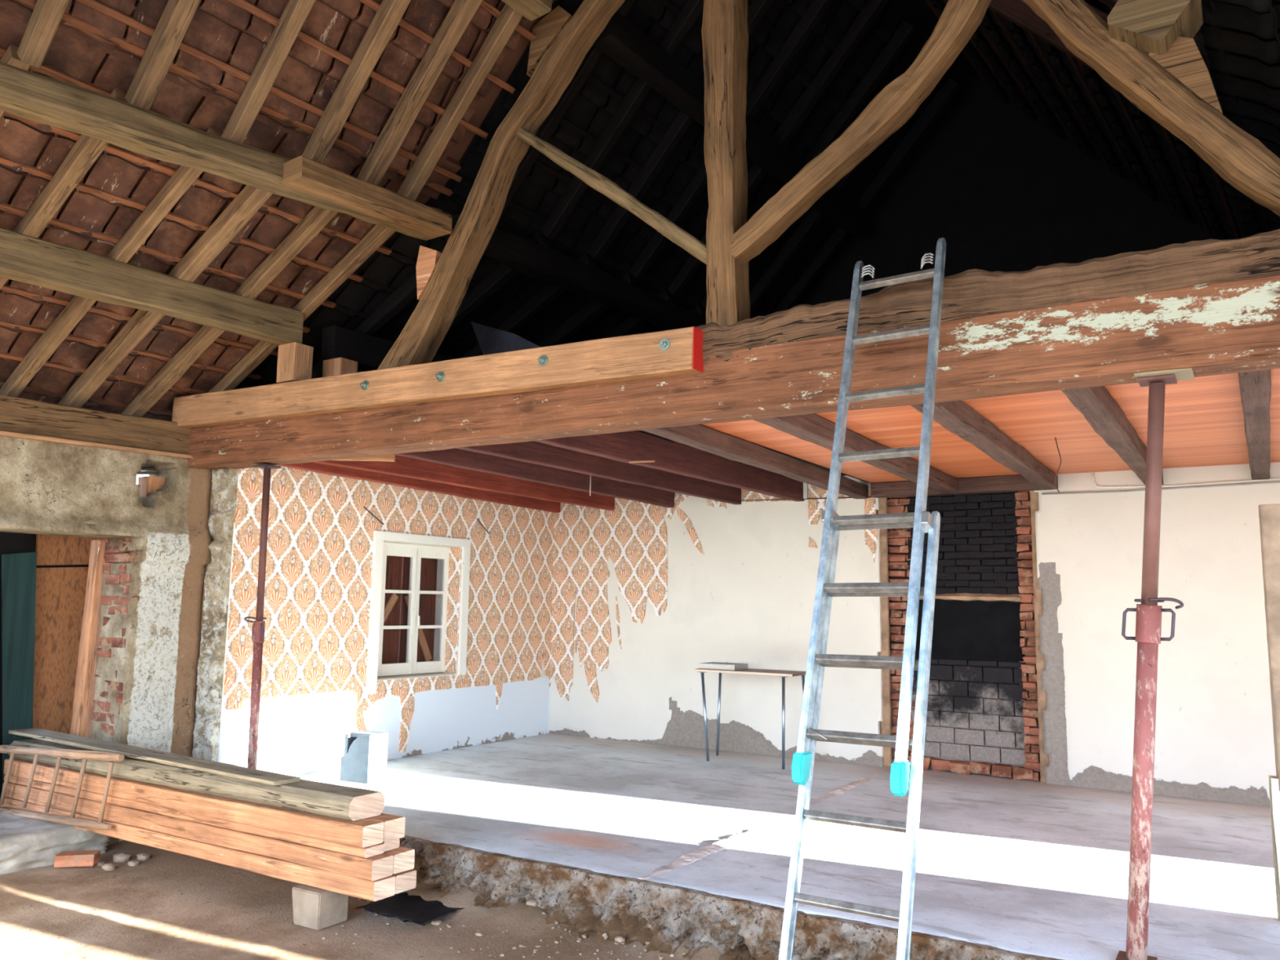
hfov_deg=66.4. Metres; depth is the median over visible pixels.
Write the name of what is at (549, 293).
rafter
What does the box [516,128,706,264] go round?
brace
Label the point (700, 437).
joist
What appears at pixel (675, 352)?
beam
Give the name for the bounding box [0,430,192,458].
board
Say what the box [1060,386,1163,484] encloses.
joist
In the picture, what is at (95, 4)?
batten
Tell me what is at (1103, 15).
rafter
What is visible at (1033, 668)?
wall
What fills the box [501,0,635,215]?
rafter
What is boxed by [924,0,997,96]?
batten
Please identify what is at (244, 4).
batten
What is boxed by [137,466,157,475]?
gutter
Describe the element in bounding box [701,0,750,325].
post
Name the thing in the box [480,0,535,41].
batten
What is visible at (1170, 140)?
batten
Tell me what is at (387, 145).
rafter
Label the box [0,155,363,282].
batten
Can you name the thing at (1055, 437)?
wire
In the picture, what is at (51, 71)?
batten
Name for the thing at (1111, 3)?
rafter
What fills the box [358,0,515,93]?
batten
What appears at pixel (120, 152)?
batten
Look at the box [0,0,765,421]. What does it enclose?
roof tiles
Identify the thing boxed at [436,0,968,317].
roof tiles
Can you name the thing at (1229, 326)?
beam
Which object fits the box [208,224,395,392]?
rafter
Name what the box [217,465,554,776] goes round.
wall
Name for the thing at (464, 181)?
batten
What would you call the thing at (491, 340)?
sheet
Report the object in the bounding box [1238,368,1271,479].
joist
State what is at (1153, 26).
purlin
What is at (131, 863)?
rubble stone
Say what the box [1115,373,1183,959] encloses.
prop
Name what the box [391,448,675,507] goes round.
joist
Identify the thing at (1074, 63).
batten
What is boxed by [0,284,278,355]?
batten
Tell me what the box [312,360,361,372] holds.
batten
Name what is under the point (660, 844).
floor
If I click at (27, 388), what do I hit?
batten
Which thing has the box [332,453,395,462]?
board
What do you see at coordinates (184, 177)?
rafter
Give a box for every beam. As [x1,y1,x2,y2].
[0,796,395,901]
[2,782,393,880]
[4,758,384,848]
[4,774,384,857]
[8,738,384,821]
[172,326,702,427]
[187,274,1279,469]
[281,155,452,237]
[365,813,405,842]
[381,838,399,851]
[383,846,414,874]
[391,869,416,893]
[695,228,1279,363]
[870,474,1041,497]
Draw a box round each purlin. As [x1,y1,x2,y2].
[0,61,442,240]
[0,226,303,345]
[320,324,456,370]
[444,213,706,329]
[501,0,551,21]
[592,11,870,236]
[1106,0,1203,55]
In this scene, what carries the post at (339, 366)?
on the boards at (642, 431)
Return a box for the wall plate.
[0,395,191,454]
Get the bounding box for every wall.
[0,435,211,845]
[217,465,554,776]
[548,462,1279,806]
[798,75,1226,305]
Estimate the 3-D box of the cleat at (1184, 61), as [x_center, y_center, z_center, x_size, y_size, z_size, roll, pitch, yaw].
[2.160,-1.569,3.875,0.239,0.374,0.140,-4,-9,32]
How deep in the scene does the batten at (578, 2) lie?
5.69 m
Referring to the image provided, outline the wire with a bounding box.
[1054,437,1061,492]
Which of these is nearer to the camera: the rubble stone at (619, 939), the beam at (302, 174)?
the rubble stone at (619, 939)
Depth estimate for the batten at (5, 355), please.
6.57 m
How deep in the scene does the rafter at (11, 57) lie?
4.29 m
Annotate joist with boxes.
[278,462,560,512]
[315,454,615,510]
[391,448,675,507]
[457,440,741,504]
[534,431,804,502]
[642,424,868,498]
[753,413,957,493]
[911,400,1057,490]
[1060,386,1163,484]
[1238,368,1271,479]
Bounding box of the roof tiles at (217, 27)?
[0,0,554,199]
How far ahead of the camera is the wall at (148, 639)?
6.67 m
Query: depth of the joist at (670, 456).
6.96 m
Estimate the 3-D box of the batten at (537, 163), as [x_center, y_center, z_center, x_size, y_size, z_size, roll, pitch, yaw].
[0.306,-1.860,7.598,0.041,0.041,4.150,-5,-9,36]
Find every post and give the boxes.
[137,475,165,497]
[276,342,313,382]
[322,357,357,377]
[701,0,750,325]
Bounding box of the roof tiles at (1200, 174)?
[929,0,1275,239]
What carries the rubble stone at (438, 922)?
on the dirt ground
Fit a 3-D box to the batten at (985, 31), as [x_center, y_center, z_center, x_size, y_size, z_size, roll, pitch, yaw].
[2.146,-3.112,6.397,0.042,0.042,4.150,-5,-9,36]
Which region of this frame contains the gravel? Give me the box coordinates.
[255,897,685,959]
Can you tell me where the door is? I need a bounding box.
[0,532,112,798]
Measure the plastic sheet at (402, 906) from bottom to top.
0.020 m
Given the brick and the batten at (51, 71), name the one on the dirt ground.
the brick
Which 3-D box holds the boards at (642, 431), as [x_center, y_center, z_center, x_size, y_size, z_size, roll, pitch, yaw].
[-0.493,-0.183,7.772,3.580,0.025,3.768,-4,-9,32]
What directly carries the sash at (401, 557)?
attached to the window
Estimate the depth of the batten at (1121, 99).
6.41 m
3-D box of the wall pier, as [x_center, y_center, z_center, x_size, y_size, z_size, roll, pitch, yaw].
[-3.060,1.185,6.954,0.339,2.530,0.170,-4,-9,32]
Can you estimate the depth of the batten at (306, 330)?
6.80 m
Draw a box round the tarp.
[0,804,111,874]
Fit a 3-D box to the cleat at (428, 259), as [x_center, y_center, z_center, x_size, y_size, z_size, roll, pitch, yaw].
[-1.264,-1.263,5.997,0.168,0.341,0.140,-4,-9,32]
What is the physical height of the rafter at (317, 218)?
1.339 m
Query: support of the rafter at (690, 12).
on the purlin at (620, 40)
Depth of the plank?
5.76 m
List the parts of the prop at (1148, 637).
plate, handle, head plate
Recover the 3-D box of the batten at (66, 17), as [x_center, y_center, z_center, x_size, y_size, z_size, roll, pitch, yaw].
[-3.211,-2.160,3.353,0.044,0.037,6.840,-5,-9,36]
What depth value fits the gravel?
4.58 m
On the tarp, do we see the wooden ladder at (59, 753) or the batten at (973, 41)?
the wooden ladder at (59, 753)
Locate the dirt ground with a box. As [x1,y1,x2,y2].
[0,840,820,959]
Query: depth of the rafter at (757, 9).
6.80 m
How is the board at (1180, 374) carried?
on the prop at (1148, 637)
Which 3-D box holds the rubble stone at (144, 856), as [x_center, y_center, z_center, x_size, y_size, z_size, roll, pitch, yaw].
[-3.075,2.336,6.058,0.080,0.044,0.062,-4,-9,32]
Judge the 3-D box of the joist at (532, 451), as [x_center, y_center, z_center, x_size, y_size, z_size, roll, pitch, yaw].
[-0.109,-0.088,7.517,0.072,0.205,3.759,-4,-9,33]
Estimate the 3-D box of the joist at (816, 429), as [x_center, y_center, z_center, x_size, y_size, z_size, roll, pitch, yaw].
[1.581,-0.156,6.458,0.129,0.124,3.759,-4,-9,32]
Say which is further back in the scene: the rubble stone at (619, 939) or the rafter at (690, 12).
the rafter at (690, 12)
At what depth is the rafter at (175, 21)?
4.50 m
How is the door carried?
in the wall at (148, 639)
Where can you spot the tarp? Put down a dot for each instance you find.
(25, 843)
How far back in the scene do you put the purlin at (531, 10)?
5.33 m
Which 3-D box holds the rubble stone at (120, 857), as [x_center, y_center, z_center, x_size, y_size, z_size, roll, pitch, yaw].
[-3.191,2.326,6.021,0.105,0.060,0.082,-4,-9,32]
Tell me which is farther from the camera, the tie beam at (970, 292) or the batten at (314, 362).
the batten at (314, 362)
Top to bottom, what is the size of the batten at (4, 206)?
0.039 m
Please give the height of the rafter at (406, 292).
1.317 m
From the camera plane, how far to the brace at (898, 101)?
4.55 m
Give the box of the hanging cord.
[589,474,591,496]
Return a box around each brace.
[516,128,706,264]
[730,0,991,263]
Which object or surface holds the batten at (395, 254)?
attached to the rafter at (406, 292)
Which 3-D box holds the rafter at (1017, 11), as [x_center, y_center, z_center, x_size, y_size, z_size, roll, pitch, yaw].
[2.043,-2.733,5.569,1.896,1.960,0.088,-5,-9,36]
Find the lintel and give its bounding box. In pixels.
[0,520,147,535]
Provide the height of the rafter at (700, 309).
1.322 m
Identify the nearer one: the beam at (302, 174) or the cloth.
the beam at (302, 174)
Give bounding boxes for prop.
[244,464,281,768]
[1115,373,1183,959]
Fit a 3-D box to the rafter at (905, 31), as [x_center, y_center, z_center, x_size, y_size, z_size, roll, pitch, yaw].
[1.306,-2.454,7.844,1.900,1.961,0.084,-5,-9,36]
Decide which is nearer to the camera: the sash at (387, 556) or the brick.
the brick
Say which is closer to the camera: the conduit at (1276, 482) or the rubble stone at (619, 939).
the rubble stone at (619, 939)
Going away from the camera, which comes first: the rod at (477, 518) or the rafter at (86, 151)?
the rafter at (86, 151)
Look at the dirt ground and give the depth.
4.83 m
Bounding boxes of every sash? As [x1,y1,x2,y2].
[382,555,402,663]
[397,556,437,662]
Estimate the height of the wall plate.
0.254 m
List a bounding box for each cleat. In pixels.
[416,245,441,300]
[526,5,572,77]
[1147,35,1222,114]
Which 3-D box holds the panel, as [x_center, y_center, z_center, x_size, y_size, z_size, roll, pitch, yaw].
[2.855,0.991,4.201,0.296,1.784,0.128,-3,-8,30]
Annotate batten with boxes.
[0,45,205,132]
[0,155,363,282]
[0,203,336,307]
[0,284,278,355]
[0,318,261,379]
[0,352,208,394]
[0,381,173,415]
[4,111,391,254]
[18,0,453,195]
[76,0,462,182]
[227,0,488,138]
[302,326,310,333]
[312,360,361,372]
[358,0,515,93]
[360,278,542,341]
[389,249,610,334]
[459,177,753,318]
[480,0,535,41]
[485,133,800,306]
[571,0,582,6]
[586,74,844,253]
[747,4,912,168]
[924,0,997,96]
[942,0,1024,113]
[978,22,1053,131]
[990,9,1081,151]
[1026,30,1112,170]
[1065,53,1143,190]
[1109,6,1212,234]
[1111,85,1176,212]
[1210,167,1241,239]
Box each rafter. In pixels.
[0,44,31,119]
[0,87,128,289]
[0,127,222,397]
[17,0,69,68]
[57,185,272,407]
[121,206,337,417]
[124,0,200,111]
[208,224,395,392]
[221,0,315,143]
[302,0,411,163]
[311,244,445,378]
[357,0,483,185]
[377,0,625,369]
[396,4,523,200]
[448,231,549,329]
[460,253,595,358]
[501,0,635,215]
[540,0,703,239]
[586,0,774,261]
[601,289,673,338]
[629,0,833,279]
[666,305,706,330]
[667,0,888,296]
[700,20,916,309]
[987,0,1094,70]
[1022,0,1279,216]
[1086,2,1109,23]
[1097,0,1118,8]
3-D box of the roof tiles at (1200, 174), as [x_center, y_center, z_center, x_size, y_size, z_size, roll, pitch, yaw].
[2.657,-2.762,6.205,2.062,2.141,4.570,-5,-9,36]
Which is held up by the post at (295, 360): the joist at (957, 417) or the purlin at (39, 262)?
the purlin at (39, 262)
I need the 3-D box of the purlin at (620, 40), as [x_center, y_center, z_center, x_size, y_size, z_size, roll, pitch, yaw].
[0.866,-2.471,7.228,0.168,0.189,3.700,-5,-9,36]
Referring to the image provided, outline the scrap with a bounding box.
[628,460,654,462]
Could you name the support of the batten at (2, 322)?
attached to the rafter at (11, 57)
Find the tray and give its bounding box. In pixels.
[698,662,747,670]
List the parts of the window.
pane, sash, fixed frame, handle, pane, sash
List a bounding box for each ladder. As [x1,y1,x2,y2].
[0,745,124,830]
[778,237,946,959]
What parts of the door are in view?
post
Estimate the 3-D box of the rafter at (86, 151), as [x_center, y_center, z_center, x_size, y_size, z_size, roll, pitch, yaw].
[-3.553,-1.115,5.385,2.740,1.345,0.090,-5,-9,36]
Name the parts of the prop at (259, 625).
handle, head plate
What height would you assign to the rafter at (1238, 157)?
1.418 m
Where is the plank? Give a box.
[8,727,300,785]
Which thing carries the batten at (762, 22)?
attached to the roof tiles at (593, 108)
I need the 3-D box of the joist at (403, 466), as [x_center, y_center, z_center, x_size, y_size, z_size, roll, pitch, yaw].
[-1.262,0.004,8.232,0.073,0.176,3.759,-4,-9,31]
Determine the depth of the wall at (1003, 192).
8.31 m
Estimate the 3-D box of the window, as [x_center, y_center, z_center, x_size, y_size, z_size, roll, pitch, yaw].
[-2.025,1.150,8.556,0.348,1.325,1.159,-4,-9,32]
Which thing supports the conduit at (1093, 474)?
attached to the wall at (1033, 668)
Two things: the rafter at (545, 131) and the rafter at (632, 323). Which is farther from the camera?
the rafter at (632, 323)
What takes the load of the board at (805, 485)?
attached to the joist at (670, 456)
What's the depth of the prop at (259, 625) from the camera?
6.54 m
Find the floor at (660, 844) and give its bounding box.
[295,733,1279,959]
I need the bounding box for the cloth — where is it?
[1,551,36,780]
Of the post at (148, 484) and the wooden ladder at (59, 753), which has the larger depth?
the post at (148, 484)
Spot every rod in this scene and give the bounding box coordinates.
[363,506,383,524]
[476,518,488,533]
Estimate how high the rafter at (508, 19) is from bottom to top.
2.150 m
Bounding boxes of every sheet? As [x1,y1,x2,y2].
[355,892,463,925]
[471,321,540,355]
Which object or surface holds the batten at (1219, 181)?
attached to the rafter at (1017, 11)
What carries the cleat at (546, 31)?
on the rafter at (432, 318)
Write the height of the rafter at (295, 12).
2.144 m
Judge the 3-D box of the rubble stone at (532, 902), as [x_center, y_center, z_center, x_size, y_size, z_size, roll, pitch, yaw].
[-0.544,2.163,4.996,0.072,0.043,0.057,-4,-9,32]
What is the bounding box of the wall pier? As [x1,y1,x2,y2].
[191,467,238,761]
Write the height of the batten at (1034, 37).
0.042 m
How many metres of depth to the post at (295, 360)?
6.39 m
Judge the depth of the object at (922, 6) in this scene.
7.76 m
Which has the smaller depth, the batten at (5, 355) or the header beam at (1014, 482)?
the batten at (5, 355)
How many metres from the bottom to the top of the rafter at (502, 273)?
1.321 m
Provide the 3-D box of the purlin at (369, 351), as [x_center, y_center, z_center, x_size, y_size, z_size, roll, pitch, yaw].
[-0.868,-0.718,8.380,0.146,0.250,4.252,-5,-9,36]
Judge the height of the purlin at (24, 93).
0.646 m
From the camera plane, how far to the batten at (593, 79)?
6.70 m
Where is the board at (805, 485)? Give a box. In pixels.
[803,482,807,498]
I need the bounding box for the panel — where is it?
[1257,503,1279,919]
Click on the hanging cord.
(590, 474)
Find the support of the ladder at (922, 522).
on the dirt ground
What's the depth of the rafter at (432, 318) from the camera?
5.79 m
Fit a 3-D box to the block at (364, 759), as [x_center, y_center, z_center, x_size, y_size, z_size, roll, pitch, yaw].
[-2.027,2.032,7.187,0.260,0.339,0.200,-3,-8,26]
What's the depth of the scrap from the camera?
6.41 m
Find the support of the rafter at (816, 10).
on the purlin at (620, 40)
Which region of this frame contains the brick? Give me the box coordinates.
[53,851,99,866]
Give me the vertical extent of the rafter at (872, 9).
1.961 m
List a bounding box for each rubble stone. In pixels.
[95,861,104,866]
[101,862,115,871]
[112,853,130,862]
[127,859,139,866]
[137,853,150,861]
[431,919,441,924]
[475,931,484,936]
[526,898,537,906]
[597,932,608,939]
[614,936,625,942]
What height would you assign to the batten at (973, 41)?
0.039 m
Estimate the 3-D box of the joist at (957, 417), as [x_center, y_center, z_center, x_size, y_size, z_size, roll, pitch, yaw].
[2.234,-0.199,6.051,0.130,0.125,3.760,-4,-9,31]
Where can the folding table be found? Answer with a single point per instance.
(783, 673)
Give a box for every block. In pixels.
[292,884,348,930]
[339,729,388,783]
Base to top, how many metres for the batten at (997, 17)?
0.041 m
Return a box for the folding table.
[694,668,805,768]
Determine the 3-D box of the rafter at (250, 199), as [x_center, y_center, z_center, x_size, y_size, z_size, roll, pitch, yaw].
[-3.046,-1.022,6.061,2.740,1.343,0.101,-5,-9,36]
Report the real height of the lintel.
0.110 m
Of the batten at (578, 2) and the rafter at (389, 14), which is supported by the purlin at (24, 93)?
the rafter at (389, 14)
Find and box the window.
[365,530,471,694]
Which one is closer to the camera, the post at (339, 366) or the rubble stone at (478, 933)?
the rubble stone at (478, 933)
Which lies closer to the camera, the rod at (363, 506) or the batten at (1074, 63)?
the batten at (1074, 63)
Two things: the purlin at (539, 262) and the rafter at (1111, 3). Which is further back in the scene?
the purlin at (539, 262)
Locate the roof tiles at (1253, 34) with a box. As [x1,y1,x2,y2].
[1193,0,1279,235]
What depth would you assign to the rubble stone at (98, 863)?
5.89 m
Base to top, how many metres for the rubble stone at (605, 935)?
0.038 m
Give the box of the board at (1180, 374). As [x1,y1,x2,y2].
[1132,368,1193,380]
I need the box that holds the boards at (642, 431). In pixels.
[636,430,846,475]
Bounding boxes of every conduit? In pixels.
[1041,480,1279,494]
[1092,473,1279,488]
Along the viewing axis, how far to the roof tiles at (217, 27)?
5.13 m
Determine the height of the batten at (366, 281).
0.036 m
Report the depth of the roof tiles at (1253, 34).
4.45 m
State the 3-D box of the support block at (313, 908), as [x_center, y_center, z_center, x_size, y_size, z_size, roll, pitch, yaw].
[-1.610,2.130,4.915,0.212,0.172,0.194,-4,-9,32]
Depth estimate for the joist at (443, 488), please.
8.28 m
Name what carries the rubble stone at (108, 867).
on the dirt ground

